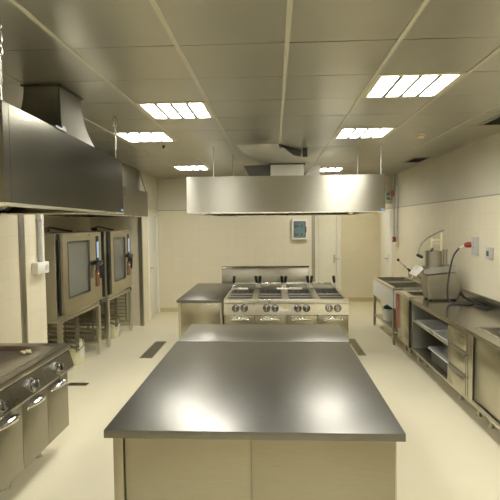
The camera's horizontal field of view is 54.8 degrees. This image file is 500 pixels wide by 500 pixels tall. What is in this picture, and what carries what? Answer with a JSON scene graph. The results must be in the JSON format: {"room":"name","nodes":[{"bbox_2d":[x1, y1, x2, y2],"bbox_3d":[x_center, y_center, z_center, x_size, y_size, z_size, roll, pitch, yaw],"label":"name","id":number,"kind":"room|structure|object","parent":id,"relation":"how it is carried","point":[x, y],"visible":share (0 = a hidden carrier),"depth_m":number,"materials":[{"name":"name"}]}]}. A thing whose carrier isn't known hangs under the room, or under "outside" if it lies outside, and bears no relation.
{"room":"commercial kitchen","nodes":[
{"label":"commercial kitchen","id":0,"kind":"room"},
{"bbox_2d":[0,215,47,342],"bbox_3d":[-2.506,0.330,1.411,0.150,3.034,7.730,0,3,3],"label":"wall","id":1,"kind":"structure","parent":0,"point":[10,296],"depth_m":4.71,"materials":[{"name":"tile"}]},
{"bbox_2d":[18,215,27,342],"bbox_3d":[-2.253,0.559,4.805,0.012,2.200,0.100,0,3,3],"label":"trim","id":2,"kind":"structure","parent":1,"relation":"attached to","point":[21,234],"depth_m":4.78,"materials":[{"name":"metal"}]},
{"bbox_2d":[35,215,43,261],"bbox_3d":[-2.223,-0.552,5.074,0.059,1.354,0.060,0,3,3],"label":"conduit pipe","id":3,"kind":"object","parent":1,"relation":"attached to","point":[39,219],"visible":0.4,"depth_m":5.08,"materials":[{"name":"grey plastic"}]},
{"bbox_2d":[31,261,48,274],"bbox_3d":[-2.207,0.188,5.080,0.081,0.120,0.247,0,3,3],"label":"box","id":4,"kind":"object","parent":1,"relation":"attached to","point":[38,268],"visible":0.98,"depth_m":5.01,"materials":[{"name":"white plastic"}]},
{"bbox_2d":[43,217,91,340],"bbox_3d":[-3.171,0.020,7.173,0.150,3.034,4.030,0,3,3],"label":"wall niche","id":5,"kind":"object","parent":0,"point":[68,223],"depth_m":8.06,"materials":[{"name":"tile"}]},
{"bbox_2d":[89,172,146,325],"bbox_3d":[-2.505,-0.093,9.139,0.985,3.034,0.270,0,3,3],"label":"wall niche","id":6,"kind":"object","parent":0,"point":[126,223],"visible":0.21,"depth_m":9.02,"materials":[{"name":"paint"}]},
{"bbox_2d":[138,217,143,325],"bbox_3d":[-2.038,0.326,9.018,0.065,2.200,0.052,0,3,3],"label":"trim","id":7,"kind":"structure","parent":6,"relation":"attached to","point":[140,237],"depth_m":9.00,"materials":[{"name":"metal"}]},
{"bbox_2d":[144,174,157,212],"bbox_3d":[-2.098,-1.204,9.779,0.150,0.894,1.170,0,3,3],"label":"wall","id":8,"kind":"structure","parent":0,"point":[150,183],"depth_m":9.87,"materials":[{"name":"paint"}]},
{"bbox_2d":[145,217,149,320],"bbox_3d":[-2.104,0.334,9.443,0.150,2.140,0.330,0,3,3],"label":"door frame","id":9,"kind":"structure","parent":8,"relation":"attached to","point":[146,218],"depth_m":9.51,"materials":[{"name":"wood"}]},
{"bbox_2d":[148,212,159,318],"bbox_3d":[-2.053,0.301,10.023,0.195,2.140,0.835,0,3,3],"label":"door","id":10,"kind":"structure","parent":8,"relation":"in","point":[153,226],"depth_m":10.07,"materials":[{"name":"white paint"}]},
{"bbox_2d":[0,0,499,178],"bbox_3d":[-0.309,-1.224,4.428,5.978,0.021,14.392,0,3,3],"label":"ceiling","id":11,"kind":"structure","parent":0,"point":[234,49],"depth_m":3.05,"materials":[{"name":"metal"}]},
{"bbox_2d":[0,17,3,99],"bbox_3d":[-1.167,-0.897,2.249,0.027,0.398,0.027,-3,4,-42],"label":"chain","id":12,"kind":"object","parent":11,"relation":"hanging from","point":[1,26],"visible":1,"depth_m":2.25,"materials":[{"name":"metal"}]},
{"bbox_2d":[0,100,123,214],"bbox_3d":[-1.689,-0.527,3.354,1.070,0.517,2.226,-1,3,0],"label":"extractor hood","id":13,"kind":"object","parent":12,"relation":"hanging from","point":[45,169],"visible":1,"depth_m":2.86,"materials":[{"name":"metal"}]},
{"bbox_2d":[20,84,93,146],"bbox_3d":[-1.378,-0.953,3.401,0.390,0.387,0.639,0,3,3],"label":"duct","id":14,"kind":"object","parent":13,"relation":"on","point":[53,104],"visible":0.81,"depth_m":3.31,"materials":[{"name":"metal"}]},
{"bbox_2d":[113,114,116,157],"bbox_3d":[-1.191,-1.007,4.255,0.027,0.398,0.027,-3,4,-42],"label":"chain","id":15,"kind":"object","parent":11,"relation":"hanging from","point":[114,116],"visible":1,"depth_m":4.25,"materials":[{"name":"metal"}]},
{"bbox_2d":[111,131,175,141],"bbox_3d":[-1.164,-1.291,5.369,0.572,0.084,0.592,0,3,3],"label":"ceiling light","id":16,"kind":"object","parent":11,"relation":"attached to","point":[158,136],"visible":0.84,"depth_m":5.35,"materials":[{"name":"white plastic"}]},
{"bbox_2d":[135,101,214,119],"bbox_3d":[-0.624,-1.229,4.143,0.572,0.084,0.592,0,3,3],"label":"ceiling light","id":17,"kind":"object","parent":11,"relation":"attached to","point":[196,109],"visible":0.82,"depth_m":4.12,"materials":[{"name":"white plastic"}]},
{"bbox_2d":[172,166,209,169],"bbox_3d":[-1.016,-1.456,8.361,0.572,0.084,0.592,0,3,3],"label":"ceiling light","id":18,"kind":"object","parent":11,"relation":"attached to","point":[175,167],"visible":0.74,"depth_m":8.33,"materials":[{"name":"white plastic"}]},
{"bbox_2d":[212,147,213,176],"bbox_3d":[-0.464,-1.111,6.098,0.024,0.383,0.028,0,3,3],"label":"rod","id":19,"kind":"object","parent":11,"relation":"hanging from","point":[212,147],"visible":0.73,"depth_m":6.09,"materials":[{"name":"grey metal"}]},
{"bbox_2d":[186,174,385,216],"bbox_3d":[0.492,-0.738,7.130,2.466,0.490,2.365,0,3,3],"label":"extractor hood","id":20,"kind":"object","parent":19,"relation":"hanging from","point":[296,195],"visible":1,"depth_m":5.96,"materials":[{"name":"metal"}]},
{"bbox_2d":[237,144,319,175],"bbox_3d":[0.421,-1.145,6.573,1.120,0.383,1.358,0,3,3],"label":"duct","id":21,"kind":"object","parent":20,"relation":"on","point":[278,159],"visible":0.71,"depth_m":6.62,"materials":[{"name":"grey metal"}]},
{"bbox_2d":[3,0,499,178],"bbox_3d":[-0.306,-1.218,4.485,6.025,0.008,14.250,0,3,3],"label":"trim","id":22,"kind":"structure","parent":11,"relation":"attached to","point":[423,5],"depth_m":3.18,"materials":[{"name":"white metal"}]},
{"bbox_2d":[320,168,343,171],"bbox_3d":[1.411,-1.505,8.840,0.572,0.084,0.592,0,3,3],"label":"ceiling light","id":23,"kind":"object","parent":11,"relation":"attached to","point":[321,169],"visible":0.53,"depth_m":8.84,"materials":[{"name":"white plastic"}]},
{"bbox_2d":[333,127,396,138],"bbox_3d":[1.233,-1.306,5.250,0.572,0.084,0.592,0,3,3],"label":"ceiling light","id":24,"kind":"object","parent":11,"relation":"attached to","point":[366,132],"visible":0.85,"depth_m":5.23,"materials":[{"name":"white plastic"}]},
{"bbox_2d":[362,72,466,97],"bbox_3d":[1.144,-1.207,3.454,0.572,0.084,0.592,0,3,3],"label":"ceiling light","id":25,"kind":"object","parent":11,"relation":"attached to","point":[404,85],"visible":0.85,"depth_m":3.42,"materials":[{"name":"white plastic"}]},
{"bbox_2d":[403,157,429,162],"bbox_3d":[2.600,-1.404,7.530,0.260,0.016,0.530,0,3,3],"label":"ceiling vent","id":26,"kind":"object","parent":11,"relation":"in","point":[412,160],"visible":1,"depth_m":7.52,"materials":[{"name":"grey metal"}]},
{"bbox_2d":[415,133,425,138],"bbox_3d":[1.891,-1.262,5.352,0.110,0.048,0.110,0,3,3],"label":"smoke detector","id":27,"kind":"object","parent":11,"relation":"attached to","point":[420,135],"visible":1,"depth_m":5.32,"materials":[{"name":"beige plastic"}]},
{"bbox_2d":[478,115,499,125],"bbox_3d":[2.435,-1.242,4.609,0.300,0.016,0.470,0,3,3],"label":"ceiling vent","id":28,"kind":"object","parent":11,"relation":"in","point":[496,120],"visible":1,"depth_m":4.73,"materials":[{"name":"grey metal"}]},
{"bbox_3d":[-1.934,-1.237,8.656,0.102,0.386,0.122,0,3,3],"label":"rod","id":29,"kind":"object","parent":11,"relation":"hanging from","visible":0},
{"bbox_2d":[43,186,147,217],"bbox_3d":[-2.507,-0.727,7.129,1.137,0.452,3.370,0,3,3],"label":"extractor hood","id":30,"kind":"object","parent":29,"relation":"hanging from","point":[135,202],"visible":0.18,"depth_m":8.00,"materials":[{"name":"metal"}]},
{"bbox_2d":[122,163,137,189],"bbox_3d":[-2.300,-1.193,7.935,0.690,0.386,1.090,0,3,3],"label":"duct","id":31,"kind":"object","parent":30,"relation":"on","point":[129,173],"visible":0.06,"depth_m":7.94,"materials":[{"name":"metal"}]},
{"bbox_2d":[0,302,499,499],"bbox_3d":[-0.303,1.707,4.722,6.500,0.120,14.800,0,3,3],"label":"floor","id":32,"kind":"structure","parent":0,"point":[449,452],"depth_m":4.63,"materials":[{"name":"beige plastic"}]},
{"bbox_2d":[0,343,73,491],"bbox_3d":[-1.912,1.305,3.007,0.824,0.900,2.265,0,3,3],"label":"range","id":33,"kind":"object","parent":32,"relation":"on","point":[34,411],"visible":1,"depth_m":3.51,"materials":[{"name":"metal"}]},
{"bbox_2d":[20,349,30,353],"bbox_3d":[-1.799,0.817,3.865,0.084,0.032,0.054,-2,3,-23],"label":"crumpled cloth","id":34,"kind":"object","parent":33,"relation":"on","point":[28,351],"visible":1,"depth_m":3.86,"materials":[{"name":"beige fabric"}]},
{"bbox_2d":[0,343,69,389],"bbox_3d":[-1.955,0.882,2.986,0.745,0.052,2.265,0,3,3],"label":"countertop","id":35,"kind":"structure","parent":33,"relation":"on","point":[28,367],"depth_m":3.60,"materials":[{"name":"metal"}]},
{"bbox_2d":[63,337,84,365],"bbox_3d":[-2.404,1.351,6.601,0.271,0.426,0.349,0,3,3],"label":"canister","id":36,"kind":"object","parent":32,"relation":"on","point":[78,358],"visible":0.48,"depth_m":6.55,"materials":[{"name":"plastic"}]},
{"bbox_2d":[47,303,101,353],"bbox_3d":[-2.645,1.194,6.479,0.825,0.757,1.330,0,3,3],"label":"stand","id":37,"kind":"object","parent":32,"relation":"on","point":[59,333],"visible":0.44,"depth_m":6.49,"materials":[{"name":"metal"}]},
{"bbox_2d":[44,226,103,320],"bbox_3d":[-2.574,0.256,6.459,0.891,1.148,1.380,0,3,3],"label":"oven","id":38,"kind":"object","parent":37,"relation":"on","point":[73,278],"visible":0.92,"depth_m":6.16,"materials":[{"name":"metal"}]},
{"bbox_2d":[96,269,99,285],"bbox_3d":[-2.195,0.400,6.967,0.002,0.240,0.124,0,3,3],"label":"handle","id":39,"kind":"object","parent":38,"relation":"attached to","point":[97,271],"depth_m":6.94,"materials":[{"name":"brown plastic"}]},
{"bbox_2d":[68,383,88,385],"bbox_3d":[-2.057,1.603,5.756,0.235,0.006,0.100,0,3,3],"label":"floor drain","id":40,"kind":"object","parent":32,"relation":"on","point":[69,384],"visible":0.92,"depth_m":5.74,"materials":[{"name":"metal"}]},
{"bbox_2d":[63,288,132,346],"bbox_3d":[-2.564,1.104,8.095,0.825,0.757,1.230,0,3,3],"label":"stand","id":41,"kind":"object","parent":32,"relation":"on","point":[105,305],"visible":0.41,"depth_m":8.04,"materials":[{"name":"metal"}]},
{"bbox_2d":[59,226,133,297],"bbox_3d":[-2.496,0.169,8.034,0.891,1.148,1.202,0,3,3],"label":"oven","id":42,"kind":"object","parent":41,"relation":"on","point":[116,255],"visible":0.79,"depth_m":7.86,"materials":[{"name":"metal"}]},
{"bbox_2d":[101,314,119,338],"bbox_3d":[-2.327,1.265,8.156,0.271,0.426,0.349,0,3,3],"label":"canister","id":43,"kind":"object","parent":32,"relation":"on","point":[114,331],"visible":0.6,"depth_m":8.06,"materials":[{"name":"plastic"}]},
{"bbox_2d":[139,341,166,357],"bbox_3d":[-1.463,1.511,7.341,0.185,0.006,0.950,0,3,3],"label":"floor drain","id":44,"kind":"object","parent":32,"relation":"on","point":[156,346],"visible":1,"depth_m":7.31,"materials":[{"name":"metal"}]},
{"bbox_2d":[176,283,232,338],"bbox_3d":[-0.618,1.060,7.264,0.610,0.900,1.790,0,3,3],"label":"work table","id":45,"kind":"object","parent":32,"relation":"on","point":[203,303],"depth_m":6.39,"materials":[{"name":"silver metal"}]},
{"bbox_2d":[176,283,232,302],"bbox_3d":[-0.622,0.628,7.240,0.610,0.035,1.790,0,3,3],"label":"countertop","id":46,"kind":"structure","parent":45,"relation":"on","point":[201,292],"depth_m":6.94,"materials":[{"name":"metal"}]},
{"bbox_2d":[104,341,405,499],"bbox_3d":[0.060,1.275,3.230,1.456,0.900,1.784,0,3,3],"label":"work table","id":47,"kind":"object","parent":32,"relation":"on","point":[213,420],"visible":1,"depth_m":2.40,"materials":[{"name":"metal"}]},
{"bbox_2d":[104,341,405,441],"bbox_3d":[0.056,0.846,3.207,1.456,0.040,1.784,0,3,3],"label":"countertop","id":48,"kind":"structure","parent":47,"relation":"on","point":[227,390],"depth_m":2.77,"materials":[{"name":"metal"}]},
{"bbox_2d":[178,324,349,343],"bbox_3d":[0.134,1.206,4.463,1.463,0.902,0.678,0,3,3],"label":"work table","id":49,"kind":"object","parent":32,"relation":"on","point":[195,332],"visible":0.07,"depth_m":4.40,"materials":[{"name":"metal"}]},
{"bbox_2d":[222,266,308,282],"bbox_3d":[0.280,0.843,8.606,1.490,1.170,0.700,0,3,3],"label":"backsplash","id":50,"kind":"structure","parent":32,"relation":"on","point":[242,273],"depth_m":8.23,"materials":[{"name":"silver metal"}]},
{"bbox_2d":[224,275,348,336],"bbox_3d":[0.519,0.966,7.248,1.644,1.069,1.918,0,3,3],"label":"stove","id":51,"kind":"object","parent":32,"relation":"on","point":[257,302],"visible":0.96,"depth_m":6.36,"materials":[{"name":"metal"}]},
{"bbox_2d":[224,282,348,303],"bbox_3d":[0.517,0.623,7.259,1.644,0.057,1.860,0,3,3],"label":"cooktop","id":52,"kind":"object","parent":51,"relation":"in","point":[240,292],"depth_m":6.86,"materials":[{"name":"metal"}]},
{"bbox_2d":[349,339,365,354],"bbox_3d":[1.628,1.479,7.391,0.125,0.006,0.980,0,3,3],"label":"floor drain","id":53,"kind":"object","parent":32,"relation":"on","point":[359,351],"visible":0.94,"depth_m":7.32,"materials":[{"name":"metal"}]},
{"bbox_2d":[372,271,422,344],"bbox_3d":[2.552,0.924,8.107,0.676,1.020,1.560,0,3,3],"label":"sink","id":54,"kind":"object","parent":32,"relation":"on","point":[385,289],"visible":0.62,"depth_m":8.05,"materials":[{"name":"metal"}]},
{"bbox_2d":[381,307,391,320],"bbox_3d":[2.405,1.104,8.315,0.276,0.200,0.276,0,3,3],"label":"plastic tub","id":55,"kind":"object","parent":54,"relation":"on","point":[387,313],"visible":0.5,"depth_m":8.22,"materials":[{"name":"white plastic"}]},
{"bbox_2d":[375,314,397,333],"bbox_3d":[2.537,1.229,8.124,0.550,0.030,1.470,0,3,3],"label":"shelf","id":56,"kind":"object","parent":54,"relation":"attached to","point":[380,316],"depth_m":8.03,"materials":[{"name":"metal"}]},
{"bbox_2d":[397,259,421,278],"bbox_3d":[2.557,0.348,7.533,0.520,0.434,0.070,0,3,3],"label":"tap","id":57,"kind":"object","parent":54,"relation":"attached to","point":[408,269],"visible":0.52,"depth_m":7.53,"materials":[{"name":"metal"}]},
{"bbox_2d":[396,293,407,349],"bbox_3d":[2.250,1.066,7.122,0.170,0.850,0.109,0,3,3],"label":"board","id":58,"kind":"object","parent":32,"relation":"on","point":[397,294],"visible":0.79,"depth_m":7.11,"materials":[{"name":"red plastic"}]},
{"bbox_2d":[398,291,422,361],"bbox_3d":[2.485,0.999,6.763,0.676,1.020,0.575,0,3,3],"label":"base cabinet","id":59,"kind":"object","parent":32,"relation":"on","point":[405,305],"visible":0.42,"depth_m":6.73,"materials":[{"name":"metal"}]},
{"bbox_2d":[408,292,422,295],"bbox_3d":[2.480,0.701,6.757,0.468,0.175,0.393,0,3,3],"label":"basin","id":60,"kind":"object","parent":59,"relation":"in","point":[410,293],"depth_m":6.95,"materials":[{"name":"metal"}]},
{"bbox_2d":[411,302,481,416],"bbox_3d":[2.413,1.148,5.506,0.624,0.860,1.865,0,3,3],"label":"base cabinet","id":61,"kind":"object","parent":32,"relation":"on","point":[456,376],"visible":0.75,"depth_m":5.12,"materials":[{"name":"metal"}]},
{"bbox_2d":[414,320,447,345],"bbox_3d":[2.426,0.978,5.742,0.569,0.025,1.315,0,3,3],"label":"shelf","id":62,"kind":"object","parent":61,"relation":"attached to","point":[415,322],"depth_m":5.68,"materials":[{"name":"metal"}]},
{"bbox_2d":[416,320,447,330],"bbox_3d":[2.403,0.942,6.040,0.455,0.012,0.620,0,3,3],"label":"tray","id":63,"kind":"object","parent":61,"relation":"on","point":[440,325],"visible":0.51,"depth_m":6.09,"materials":[{"name":"silver metal"}]},
{"bbox_2d":[428,346,447,372],"bbox_3d":[2.362,1.274,5.553,0.412,0.166,0.670,0,3,3],"label":"container","id":64,"kind":"object","parent":61,"relation":"on","point":[439,354],"visible":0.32,"depth_m":5.60,"materials":[{"name":"metal"}]},
{"bbox_2d":[432,330,447,341],"bbox_3d":[2.372,0.977,5.411,0.455,0.012,0.600,0,3,3],"label":"tray","id":65,"kind":"object","parent":61,"relation":"on","point":[443,334],"visible":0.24,"depth_m":5.56,"materials":[{"name":"silver metal"}]},
{"bbox_2d":[467,332,499,429],"bbox_3d":[2.309,1.273,3.255,0.610,0.860,2.640,0,3,3],"label":"base cabinet","id":66,"kind":"object","parent":32,"relation":"on","point":[483,379],"visible":0.8,"depth_m":4.24,"materials":[{"name":"metal"}]},
{"bbox_2d":[408,288,499,351],"bbox_3d":[2.349,0.802,4.164,0.686,0.340,4.550,0,3,3],"label":"countertop","id":67,"kind":"structure","parent":66,"relation":"on","point":[477,322],"depth_m":5.24,"materials":[{"name":"metal"}]},
{"bbox_2d":[409,230,460,300],"bbox_3d":[2.371,0.189,6.200,0.601,0.899,0.260,0,3,3],"label":"cutter","id":68,"kind":"object","parent":67,"relation":"on","point":[434,276],"visible":1,"depth_m":6.10,"materials":[{"name":"metal"}]},
{"bbox_2d":[446,242,473,304],"bbox_3d":[2.636,0.274,5.954,0.301,0.754,0.404,2,4,42],"label":"power cable","id":69,"kind":"object","parent":67,"relation":"on","point":[467,244],"visible":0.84,"depth_m":5.94,"materials":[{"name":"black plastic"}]},
{"bbox_2d":[459,294,488,308],"bbox_3d":[2.695,0.600,5.861,0.104,0.104,0.816,0,3,1],"label":"loose cable","id":70,"kind":"object","parent":67,"relation":"on","point":[473,301],"visible":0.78,"depth_m":5.70,"materials":[{"name":"black rubber"}]},
{"bbox_2d":[157,176,391,307],"bbox_3d":[0.432,-0.188,10.372,5.130,3.034,0.150,0,3,3],"label":"wall","id":71,"kind":"structure","parent":0,"point":[193,249],"depth_m":10.35,"materials":[{"name":"tile"}]},
{"bbox_2d":[160,308,177,311],"bbox_3d":[-0.323,1.291,10.410,3.300,0.090,0.012,0,3,3],"label":"baseboard","id":72,"kind":"structure","parent":71,"relation":"attached to","point":[161,309],"depth_m":10.48,"materials":[{"name":"beige tile"}]},
{"bbox_2d":[292,219,306,238],"bbox_3d":[1.050,-0.440,10.194,0.315,0.425,0.113,0,3,3],"label":"board","id":73,"kind":"object","parent":71,"relation":"attached to","point":[299,226],"visible":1,"depth_m":10.16,"materials":[{"name":"white plastic"}]},
{"bbox_2d":[312,216,314,281],"bbox_3d":[1.355,0.197,10.341,0.072,2.250,0.162,0,3,3],"label":"trim","id":74,"kind":"structure","parent":71,"relation":"attached to","point":[313,217],"depth_m":10.25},
{"bbox_2d":[341,213,377,296],"bbox_3d":[2.177,-0.274,11.634,1.770,3.034,0.150,0,3,3],"label":"wall","id":75,"kind":"structure","parent":0,"point":[359,233],"depth_m":11.56,"materials":[{"name":"paint"}]},
{"bbox_2d":[315,215,340,290],"bbox_3d":[1.817,0.152,11.548,0.725,2.200,0.105,0,3,3],"label":"door","id":76,"kind":"structure","parent":75,"relation":"in","point":[327,227],"depth_m":11.54,"materials":[{"name":"white paint"}]},
{"bbox_2d":[347,297,377,301],"bbox_3d":[2.261,1.195,11.630,1.620,0.100,0.012,0,3,3],"label":"baseboard","id":77,"kind":"structure","parent":75,"relation":"attached to","point":[351,299],"depth_m":11.60,"materials":[{"name":"beige tile"}]},
{"bbox_2d":[378,133,499,300],"bbox_3d":[2.783,0.112,4.481,0.150,3.034,14.400,0,3,3],"label":"wall","id":78,"kind":"structure","parent":0,"point":[472,170],"depth_m":6.55,"materials":[{"name":"tile"}]},
{"bbox_2d":[158,193,499,210],"bbox_3d":[0.211,-0.546,4.497,4.980,0.015,14.250,0,3,3],"label":"trim","id":79,"kind":"structure","parent":78,"relation":"attached to","point":[499,193],"depth_m":7.16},
{"bbox_2d":[381,209,392,306],"bbox_3d":[2.957,0.206,10.554,0.110,2.180,0.960,0,3,3],"label":"door","id":80,"kind":"structure","parent":78,"relation":"in","point":[386,217],"depth_m":10.41,"materials":[{"name":"white paint"}]},
{"bbox_2d":[386,191,391,199],"bbox_3d":[2.908,-1.132,10.020,0.134,0.170,0.032,0,3,3],"label":"exit sign","id":81,"kind":"object","parent":78,"relation":"attached to","point":[388,197],"visible":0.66,"depth_m":10.01,"materials":[{"name":"green plastic"}]},
{"bbox_2d":[393,174,395,236],"bbox_3d":[2.947,-0.903,9.851,0.043,1.271,0.050,0,3,3],"label":"conduit pipe","id":82,"kind":"object","parent":78,"relation":"attached to","point":[394,187],"visible":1,"depth_m":9.84,"materials":[{"name":"grey plastic"}]},
{"bbox_2d":[396,173,398,241],"bbox_3d":[2.936,-0.840,9.615,0.043,1.371,0.050,0,3,3],"label":"conduit pipe","id":83,"kind":"object","parent":78,"relation":"attached to","point":[397,186],"visible":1,"depth_m":9.60,"materials":[{"name":"grey plastic"}]},
{"bbox_2d":[471,237,478,254],"bbox_3d":[2.738,-0.047,5.791,0.067,0.214,0.210,0,3,3],"label":"wall socket","id":84,"kind":"object","parent":78,"relation":"attached to","point":[474,240],"visible":0.99,"depth_m":5.78,"materials":[{"name":"grey plastic"}]},
{"bbox_2d":[485,247,493,258],"bbox_3d":[2.733,0.039,5.502,0.049,0.130,0.120,0,3,3],"label":"wall socket","id":85,"kind":"object","parent":78,"relation":"attached to","point":[489,251],"visible":1,"depth_m":5.46,"materials":[{"name":"grey plastic"}]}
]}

